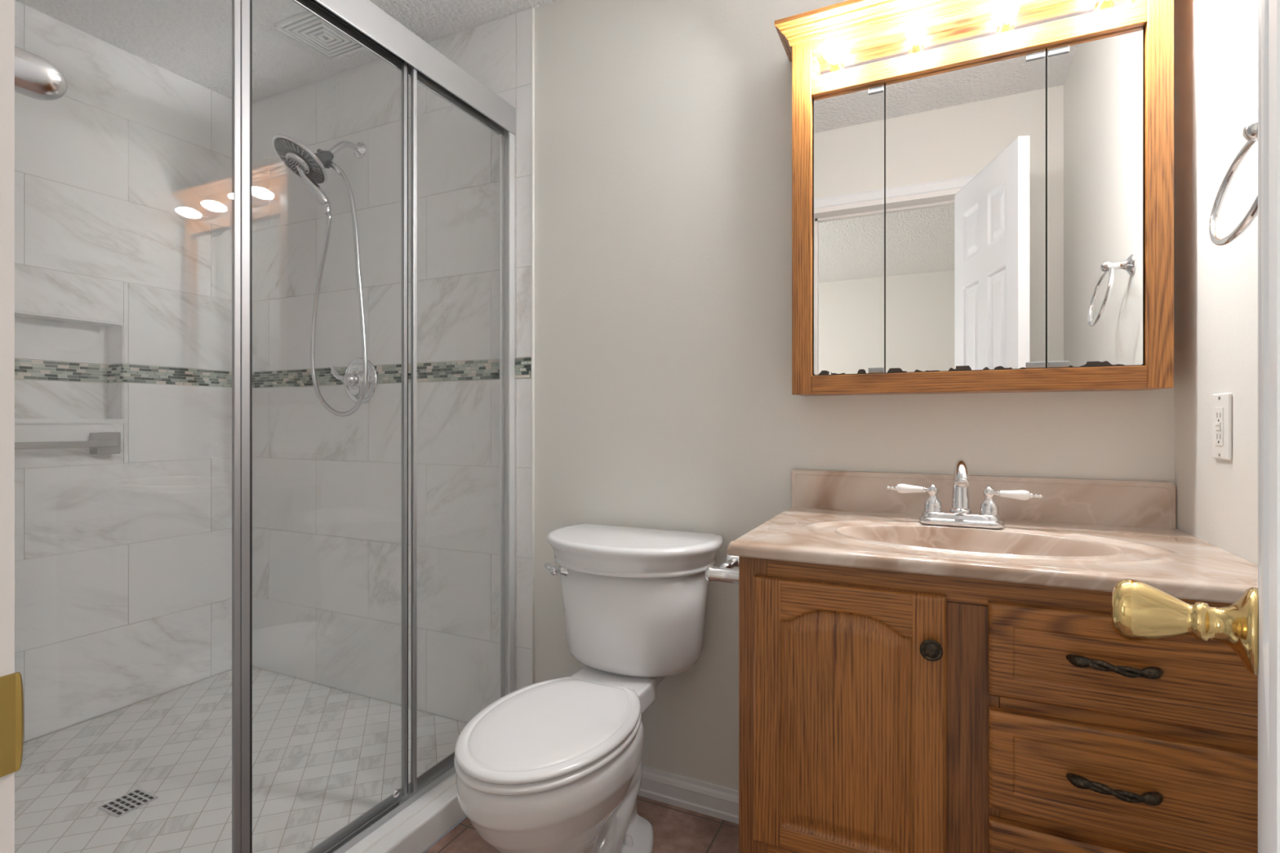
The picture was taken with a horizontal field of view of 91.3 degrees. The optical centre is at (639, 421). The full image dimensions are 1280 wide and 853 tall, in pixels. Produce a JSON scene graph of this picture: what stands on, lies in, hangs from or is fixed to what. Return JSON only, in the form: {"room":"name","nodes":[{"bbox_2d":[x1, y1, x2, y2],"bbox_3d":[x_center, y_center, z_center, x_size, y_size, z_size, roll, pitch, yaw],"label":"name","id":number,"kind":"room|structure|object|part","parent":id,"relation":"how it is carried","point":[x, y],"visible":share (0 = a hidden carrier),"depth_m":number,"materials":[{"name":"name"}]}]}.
{"room":"bathroom","nodes":[
{"label":"bathroom","id":0,"kind":"room"},
{"bbox_2d":[14,0,231,742],"bbox_3d":[-2.083,-0.112,1.994,0.306,2.396,1.485,0,0,25],"label":"wall","id":1,"kind":"structure","parent":0,"point":[123,179],"depth_m":2.21,"materials":[{"name":"white tile"}]},
{"bbox_2d":[14,431,120,454],"bbox_3d":[-1.928,0.075,1.882,0.082,0.074,0.614,0,0,25],"label":"grab bar","id":2,"kind":"object","parent":1,"relation":"attached to","point":[106,442],"visible":0.93,"depth_m":2.08,"materials":[{"name":"silver metal"}]},
{"bbox_2d":[14,666,467,852],"bbox_3d":[-1.367,1.099,1.654,1.292,0.175,1.485,0,0,25],"label":"floor","id":3,"kind":"structure","parent":0,"point":[323,757],"depth_m":1.82,"materials":[{"name":"tile"}]},
{"bbox_2d":[97,788,158,817],"bbox_3d":[-1.353,1.009,1.654,0.094,0.004,0.094,0,0,25],"label":"floor drain","id":4,"kind":"object","parent":3,"relation":"on","point":[125,804],"visible":1,"depth_m":1.65,"materials":[{"name":"silver metal"}]},
{"bbox_2d":[15,0,558,102],"bbox_3d":[-0.782,-1.360,-0.376,4.690,0.100,4.890,0,0,25],"label":"ceiling","id":5,"kind":"structure","parent":0,"point":[190,39],"depth_m":2.09,"materials":[{"name":"white paint"}]},
{"bbox_2d":[275,10,364,60],"bbox_3d":[-1.063,-1.301,2.110,0.210,0.017,0.210,0,0,25],"label":"ceiling vent","id":6,"kind":"object","parent":5,"relation":"in","point":[306,28],"visible":0.8,"depth_m":2.10,"materials":[{"name":"white plastic"}]},
{"bbox_2d":[424,795,738,852],"bbox_3d":[0.098,1.136,0.905,1.730,0.100,1.620,0,0,25],"label":"floor","id":7,"kind":"structure","parent":0,"point":[676,829],"depth_m":1.65,"materials":[{"name":"brown tile"}]},
{"bbox_2d":[344,772,466,852],"bbox_3d":[-0.723,1.047,1.348,0.133,0.078,1.485,0,0,25],"label":"shower curb","id":8,"kind":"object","parent":7,"relation":"on","point":[416,828],"depth_m":1.59,"materials":[{"name":"white stone"}]},
{"bbox_2d":[231,0,515,852],"bbox_3d":[-0.741,0.002,1.356,0.062,2.010,1.463,0,0,25],"label":"shower door frame","id":9,"kind":"structure","parent":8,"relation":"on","point":[362,21],"depth_m":1.62,"materials":[{"name":"silver metal"}]},
{"bbox_3d":[-0.735,-0.960,1.354,0.050,0.086,1.463,0,0,25],"label":"header rail","id":10,"kind":"part","parent":9,"relation":"part of","materials":[{"name":"silver metal"}]},
{"bbox_2d":[453,523,723,852],"bbox_3d":[-0.135,0.698,1.470,0.490,0.777,0.734,0,0,25],"label":"toilet","id":11,"kind":"object","parent":7,"relation":"on","point":[555,765],"visible":1,"depth_m":1.46,"materials":[{"name":"white ceramic"}]},
{"bbox_3d":[-0.194,0.672,1.344,0.348,0.018,0.455,0,0,25],"label":"seat","id":12,"kind":"part","parent":11,"relation":"part of","materials":[{"name":"white plastic"}]},
{"bbox_3d":[-0.194,0.649,1.344,0.346,0.020,0.453,0,0,25],"label":"seat lid","id":13,"kind":"part","parent":11,"relation":"part of","materials":[{"name":"white plastic"}]},
{"bbox_3d":[-0.221,0.392,1.657,0.045,0.039,0.065,0,0,-32],"label":"flush lever","id":14,"kind":"part","parent":11,"relation":"part of","materials":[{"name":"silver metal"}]},
{"bbox_3d":[-0.141,0.871,1.456,0.355,0.431,0.692,0,0,25],"label":"bowl","id":15,"kind":"part","parent":11,"relation":"part of","materials":[{"name":"white ceramic"}]},
{"bbox_3d":[-0.036,0.519,1.677,0.416,0.270,0.250,0,0,25],"label":"tank","id":16,"kind":"part","parent":11,"relation":"part of","materials":[{"name":"white ceramic"}]},
{"bbox_3d":[-0.041,0.346,1.666,0.490,0.074,0.299,0,0,25],"label":"tank lid","id":17,"kind":"part","parent":11,"relation":"part of","materials":[{"name":"white ceramic"}]},
{"bbox_2d":[738,556,1257,852],"bbox_3d":[0.634,0.665,1.203,0.774,0.842,0.579,0,0,25],"label":"vanity cabinet","id":18,"kind":"object","parent":7,"relation":"on","point":[880,711],"visible":0.93,"depth_m":0.99,"materials":[{"name":"brown wood"}]},
{"bbox_2d":[705,554,738,584],"bbox_3d":[0.212,0.314,1.333,0.099,0.044,0.184,0,0,25],"label":"toilet paper holder","id":19,"kind":"object","parent":18,"relation":"attached to","point":[726,572],"visible":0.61,"depth_m":1.27,"materials":[{"name":"silver metal"}]},
{"bbox_3d":[0.182,0.314,1.270,0.099,0.044,0.044,0,0,25],"label":"post","id":20,"kind":"part","parent":19,"relation":"part of","materials":[{"name":"silver metal"}]},
{"bbox_3d":[0.242,0.314,1.396,0.099,0.044,0.044,0,0,25],"label":"post","id":21,"kind":"part","parent":19,"relation":"part of","materials":[{"name":"silver metal"}]},
{"bbox_3d":[0.210,0.665,1.151,0.052,0.842,0.020,0,0,25],"label":"frame","id":22,"kind":"part","parent":18,"relation":"part of","materials":[{"name":"brown wood"}]},
{"bbox_3d":[0.359,0.864,1.080,0.277,0.245,0.020,0,0,25],"label":"frame","id":23,"kind":"part","parent":18,"relation":"part of","materials":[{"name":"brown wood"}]},
{"bbox_3d":[0.347,0.517,1.064,0.312,0.476,0.018,0,0,25],"label":"door","id":24,"kind":"part","parent":18,"relation":"part of","materials":[{"name":"brown wood"}]},
{"bbox_3d":[0.460,0.359,0.987,0.034,0.034,0.025,0,0,25],"label":"knob","id":25,"kind":"part","parent":18,"relation":"part of","materials":[{"name":"brown metal"}]},
{"bbox_3d":[0.524,0.638,1.002,0.088,0.695,0.020,0,0,25],"label":"frame","id":26,"kind":"part","parent":18,"relation":"part of","materials":[{"name":"brown wood"}]},
{"bbox_2d":[727,469,1257,604],"bbox_3d":[0.633,0.238,1.215,0.788,0.225,0.559,0,0,25],"label":"countertop","id":27,"kind":"structure","parent":18,"relation":"on","point":[1096,535],"depth_m":1.25,"materials":[{"name":"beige stone"}]},
{"bbox_2d":[885,458,1043,528],"bbox_3d":[0.670,0.150,1.306,0.296,0.142,0.130,0,0,25],"label":"faucet","id":28,"kind":"object","parent":27,"relation":"on","point":[960,513],"visible":1,"depth_m":1.31,"materials":[{"name":"silver metal"}]},
{"bbox_3d":[0.592,0.148,1.372,0.054,0.021,0.022,0,0,25],"label":"lever","id":29,"kind":"part","parent":28,"relation":"part of","materials":[{"name":"white ceramic"}]},
{"bbox_3d":[0.635,0.165,1.359,0.038,0.060,0.037,0,0,25],"label":"handle","id":30,"kind":"part","parent":28,"relation":"part of","materials":[{"name":"silver metal"}]},
{"bbox_3d":[0.669,0.137,1.303,0.043,0.117,0.118,0,0,25],"label":"spout","id":31,"kind":"part","parent":28,"relation":"part of","materials":[{"name":"silver metal"}]},
{"bbox_3d":[0.734,0.165,1.312,0.038,0.060,0.037,0,0,25],"label":"handle","id":32,"kind":"part","parent":28,"relation":"part of","materials":[{"name":"silver metal"}]},
{"bbox_3d":[0.771,0.152,1.286,0.054,0.021,0.022,0,0,25],"label":"lever","id":33,"kind":"part","parent":28,"relation":"part of","materials":[{"name":"white ceramic"}]},
{"bbox_3d":[0.540,0.267,0.995,0.677,0.046,0.020,0,0,25],"label":"frame","id":34,"kind":"part","parent":18,"relation":"part of","materials":[{"name":"brown wood"}]},
{"bbox_3d":[0.699,0.686,0.897,0.348,0.138,0.018,0,0,25],"label":"drawer","id":35,"kind":"part","parent":18,"relation":"part of","materials":[{"name":"brown wood"}]},
{"bbox_3d":[0.705,0.609,0.916,0.311,0.045,0.020,0,0,25],"label":"frame","id":36,"kind":"part","parent":18,"relation":"part of","materials":[{"name":"brown wood"}]},
{"bbox_3d":[0.671,0.521,0.882,0.114,0.019,0.031,0,0,25],"label":"handle","id":37,"kind":"part","parent":18,"relation":"part of","materials":[{"name":"brown metal"}]},
{"bbox_3d":[0.671,0.347,0.882,0.114,0.019,0.031,0,0,25],"label":"handle","id":38,"kind":"part","parent":18,"relation":"part of","materials":[{"name":"brown metal"}]},
{"bbox_3d":[0.699,0.522,0.897,0.348,0.152,0.018,0,0,25],"label":"drawer","id":39,"kind":"part","parent":18,"relation":"part of","materials":[{"name":"brown wood"}]},
{"bbox_3d":[0.699,0.352,0.897,0.348,0.144,0.018,0,0,25],"label":"drawer","id":40,"kind":"part","parent":18,"relation":"part of","materials":[{"name":"brown wood"}]},
{"bbox_3d":[0.705,0.436,0.916,0.311,0.050,0.020,0,0,25],"label":"frame","id":41,"kind":"part","parent":18,"relation":"part of","materials":[{"name":"brown wood"}]},
{"bbox_2d":[252,0,1173,791],"bbox_3d":[-0.319,-0.112,2.038,3.456,2.396,0.130,0,0,25],"label":"wall","id":42,"kind":"structure","parent":0,"point":[664,399],"depth_m":1.95,"materials":[{"name":"beige paint"}]},
{"bbox_2d":[271,133,368,416],"bbox_3d":[-1.119,-0.522,2.195,0.293,1.012,0.262,0,0,-26],"label":"shower fixture","id":43,"kind":"object","parent":42,"relation":"attached to","point":[310,166],"visible":1,"depth_m":2.15,"materials":[{"name":"silver metal"}]},
{"bbox_3d":[-1.066,-0.974,2.245,0.026,0.078,0.114,0,0,34],"label":"shower arm","id":44,"kind":"part","parent":43,"relation":"part of","materials":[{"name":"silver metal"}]},
{"bbox_2d":[329,357,377,403],"bbox_3d":[-1.043,-0.150,2.268,0.170,0.170,0.076,0,0,25],"label":"shower valve","id":45,"kind":"object","parent":42,"relation":"attached to","point":[353,378],"visible":0.93,"depth_m":2.27,"materials":[{"name":"silver metal"}]},
{"bbox_3d":[-1.073,-0.164,2.265,0.100,0.075,0.045,0,0,25],"label":"lever","id":46,"kind":"part","parent":45,"relation":"part of","materials":[{"name":"silver metal"}]},
{"bbox_2d":[531,6,534,684],"bbox_3d":[-0.340,-0.112,1.982,0.004,2.396,0.011,0,0,25],"label":"trim","id":47,"kind":"structure","parent":42,"relation":"attached to","point":[532,7],"depth_m":1.98,"materials":[{"name":"white paint"}]},
{"bbox_2d":[638,765,738,824],"bbox_3d":[0.027,1.046,1.806,0.810,0.081,0.014,0,0,25],"label":"baseboard","id":48,"kind":"structure","parent":42,"relation":"attached to","point":[717,802],"depth_m":1.75,"materials":[{"name":"white paint"}]},
{"bbox_2d":[774,0,1173,395],"bbox_3d":[0.704,-0.510,1.373,0.795,0.892,0.212,0,0,25],"label":"medicine cabinet","id":49,"kind":"object","parent":42,"relation":"attached to","point":[983,190],"visible":1,"depth_m":1.35,"materials":[{"name":"brown wood"}]},
{"bbox_3d":[0.438,-0.850,1.431,0.038,0.038,0.088,0,0,25],"label":"bulb","id":50,"kind":"part","parent":49,"relation":"part of","materials":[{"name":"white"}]},
{"bbox_2d":[829,57,844,72],"bbox_3d":[0.466,-0.850,1.490,0.034,0.034,0.043,0,0,25],"label":"bulb socket","id":51,"kind":"object","parent":49,"relation":"attached to","point":[837,66],"depth_m":1.49,"materials":[{"name":"silver metal"}]},
{"bbox_3d":[0.490,-0.444,1.470,0.158,0.665,0.005,0,0,25],"label":"mirror door","id":52,"kind":"part","parent":49,"relation":"part of","materials":[{"name":"silver metal"}]},
{"bbox_3d":[0.715,-0.931,1.395,0.795,0.050,0.163,0,0,25],"label":"crown moulding","id":53,"kind":"part","parent":49,"relation":"part of","materials":[{"name":"brown wood"}]},
{"bbox_3d":[0.597,-0.850,1.355,0.038,0.038,0.088,0,0,25],"label":"bulb","id":54,"kind":"part","parent":49,"relation":"part of","materials":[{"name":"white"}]},
{"bbox_2d":[908,39,924,54],"bbox_3d":[0.625,-0.850,1.415,0.034,0.034,0.043,0,0,25],"label":"bulb socket","id":55,"kind":"object","parent":49,"relation":"attached to","point":[919,46],"depth_m":1.42,"materials":[{"name":"silver metal"}]},
{"bbox_3d":[0.701,-0.915,1.361,0.640,0.070,0.020,0,0,25],"label":"rail","id":56,"kind":"part","parent":49,"relation":"part of","materials":[{"name":"brown wood"}]},
{"bbox_3d":[0.704,-0.444,1.369,0.310,0.665,0.005,0,0,25],"label":"mirror door","id":57,"kind":"part","parent":49,"relation":"part of","materials":[{"name":"silver metal"}]},
{"bbox_2d":[813,0,1142,76],"bbox_3d":[0.713,-0.803,1.386,0.640,0.178,0.035,0,0,25],"label":"light","id":58,"kind":"object","parent":49,"relation":"attached to","point":[1119,49],"depth_m":1.33,"materials":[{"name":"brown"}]},
{"bbox_3d":[0.701,-0.798,1.361,0.640,0.043,0.020,0,0,25],"label":"rail","id":59,"kind":"part","parent":49,"relation":"part of","materials":[{"name":"brown wood"}]},
{"bbox_3d":[0.701,-0.086,1.361,0.640,0.044,0.020,0,0,25],"label":"rail","id":60,"kind":"part","parent":49,"relation":"part of","materials":[{"name":"brown wood"}]},
{"bbox_2d":[995,18,1013,34],"bbox_3d":[0.784,-0.850,1.339,0.034,0.034,0.043,0,0,25],"label":"bulb socket","id":61,"kind":"object","parent":49,"relation":"attached to","point":[1002,27],"depth_m":1.34,"materials":[{"name":"silver metal"}]},
{"bbox_3d":[0.755,-0.850,1.280,0.038,0.038,0.088,0,0,25],"label":"bulb","id":62,"kind":"part","parent":49,"relation":"part of","materials":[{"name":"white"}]},
{"bbox_3d":[0.919,-0.444,1.267,0.160,0.665,0.005,0,0,25],"label":"mirror door","id":63,"kind":"part","parent":49,"relation":"part of","materials":[{"name":"silver metal"}]},
{"bbox_2d":[1093,0,1114,11],"bbox_3d":[0.942,-0.850,1.264,0.034,0.034,0.043,0,0,25],"label":"bulb socket","id":64,"kind":"object","parent":49,"relation":"attached to","point":[1099,5],"depth_m":1.27,"materials":[{"name":"silver metal"}]},
{"bbox_2d":[791,469,1176,528],"bbox_3d":[0.749,0.175,1.459,0.786,0.099,0.020,0,0,25],"label":"backsplash","id":65,"kind":"structure","parent":42,"relation":"attached to","point":[1134,503],"depth_m":1.40,"materials":[{"name":"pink stone"}]},
{"bbox_2d":[1173,0,1257,564],"bbox_3d":[0.846,-0.112,0.603,0.120,2.396,1.485,0,0,25],"label":"wall","id":66,"kind":"structure","parent":0,"point":[1215,42],"depth_m":1.11,"materials":[{"name":"beige paint"}]},
{"bbox_2d":[1212,392,1231,460],"bbox_3d":[1.000,0.009,1.077,0.008,0.114,0.072,0,0,25],"label":"wall outlet","id":67,"kind":"object","parent":66,"relation":"attached to","point":[1221,402],"visible":1,"depth_m":1.07,"materials":[{"name":"white plastic"}]},
{"bbox_2d":[1214,407,1222,445],"bbox_3d":[0.998,0.009,1.078,0.001,0.066,0.032,0,0,25],"label":"receptacle","id":68,"kind":"object","parent":67,"relation":"attached to","point":[1218,411],"depth_m":1.08,"materials":[{"name":"white plastic"}]},
{"bbox_2d":[1208,119,1257,245],"bbox_3d":[0.844,-0.332,0.841,0.088,0.175,0.191,0,0,25],"label":"towel ring","id":69,"kind":"object","parent":66,"relation":"attached to","point":[1250,132],"visible":0.69,"depth_m":0.88,"materials":[{"name":"silver metal"}]},
{"bbox_3d":[-0.446,-0.112,0.331,4.690,2.396,0.115,0,0,25],"label":"wall","id":70,"kind":"structure","parent":0,"visible":0},
{"bbox_2d":[0,0,14,852],"bbox_3d":[-0.138,0.064,0.187,0.650,2.045,0.144,0,0,25],"label":"trim","id":71,"kind":"structure","parent":70,"relation":"attached to","point":[6,6],"depth_m":0.38,"materials":[{"name":"white paint"}]},
{"bbox_2d":[0,671,23,777],"bbox_3d":[-0.398,0.184,0.350,0.006,0.060,0.081,0,0,25],"label":"strike plate","id":72,"kind":"object","parent":70,"relation":"attached to","point":[11,691],"visible":1,"depth_m":0.38,"materials":[{"name":"gold metal"}]},
{"bbox_2d":[14,46,67,100],"bbox_3d":[-0.492,-0.273,0.470,0.052,0.052,0.096,0,0,25],"label":"wall bar","id":73,"kind":"object","parent":70,"relation":"attached to","point":[36,77],"visible":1,"depth_m":0.49,"materials":[{"name":"silver metal"}]},
{"bbox_2d":[1111,0,1279,852],"bbox_3d":[0.315,0.070,0.342,0.542,2.008,0.214,0,0,-36],"label":"door","id":74,"kind":"structure","parent":70,"relation":"in","point":[1250,626],"depth_m":0.30,"materials":[{"name":"white paint"}]},
{"bbox_3d":[0.440,0.160,0.508,0.088,0.065,0.065,0,0,44],"label":"knob","id":75,"kind":"part","parent":74,"relation":"part of","materials":[{"name":"gold metal"}]}
]}

